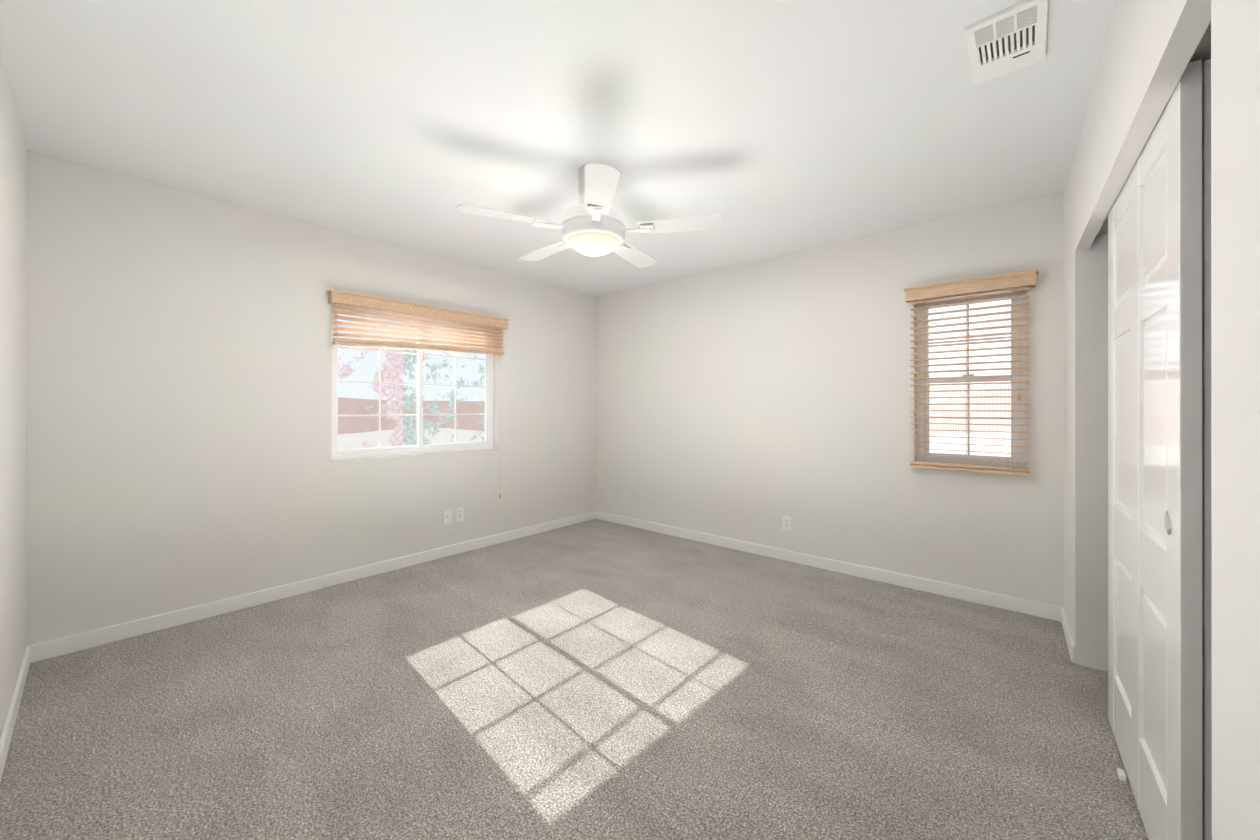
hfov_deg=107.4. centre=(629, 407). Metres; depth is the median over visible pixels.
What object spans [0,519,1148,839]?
floor
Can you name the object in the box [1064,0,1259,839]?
wall
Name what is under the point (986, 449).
window glass
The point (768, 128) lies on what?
ceiling
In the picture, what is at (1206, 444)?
closet door
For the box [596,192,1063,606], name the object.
wall
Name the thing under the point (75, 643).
baseboard
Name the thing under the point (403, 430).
window glass
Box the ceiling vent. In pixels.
[964,0,1047,84]
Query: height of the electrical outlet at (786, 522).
0.114 m
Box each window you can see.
[332,303,492,460]
[916,286,1025,467]
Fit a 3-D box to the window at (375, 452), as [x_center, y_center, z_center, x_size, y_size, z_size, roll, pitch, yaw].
[-1.686,-0.182,3.719,0.071,1.115,1.305,0,0,41]
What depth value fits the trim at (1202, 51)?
1.04 m
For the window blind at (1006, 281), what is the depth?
2.86 m
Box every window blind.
[327,289,508,497]
[904,269,1037,475]
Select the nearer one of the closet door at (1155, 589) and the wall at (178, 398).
the closet door at (1155, 589)
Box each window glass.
[338,314,484,449]
[929,299,1010,456]
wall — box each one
[0,52,25,736]
[26,150,595,645]
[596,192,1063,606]
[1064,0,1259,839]
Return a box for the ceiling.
[0,0,1115,295]
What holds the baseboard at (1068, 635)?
attached to the wall at (1149, 48)
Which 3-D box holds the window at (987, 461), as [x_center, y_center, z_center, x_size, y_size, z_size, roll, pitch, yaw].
[2.193,-0.180,3.000,0.570,1.120,0.069,0,0,41]
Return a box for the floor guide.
[1117,768,1125,781]
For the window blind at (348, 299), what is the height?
1.590 m
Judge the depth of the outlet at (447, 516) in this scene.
3.78 m
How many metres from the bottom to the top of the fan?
0.433 m
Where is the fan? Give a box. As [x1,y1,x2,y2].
[457,163,724,267]
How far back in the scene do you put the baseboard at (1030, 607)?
3.30 m
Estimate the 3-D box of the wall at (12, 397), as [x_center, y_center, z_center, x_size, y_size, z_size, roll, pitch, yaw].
[-1.030,-0.001,0.512,4.985,2.440,0.150,0,0,41]
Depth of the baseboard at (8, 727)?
1.76 m
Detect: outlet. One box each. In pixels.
[443,509,451,523]
[456,507,463,521]
[782,515,790,530]
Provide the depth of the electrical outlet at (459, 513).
3.87 m
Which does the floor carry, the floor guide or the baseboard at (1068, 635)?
the floor guide
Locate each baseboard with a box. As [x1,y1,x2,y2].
[0,646,29,781]
[26,511,595,662]
[596,511,1063,621]
[1061,608,1074,662]
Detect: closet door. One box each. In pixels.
[1108,59,1202,839]
[1202,59,1211,839]
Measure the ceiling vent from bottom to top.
0.014 m
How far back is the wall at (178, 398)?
2.74 m
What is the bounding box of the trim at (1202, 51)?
[1097,21,1210,234]

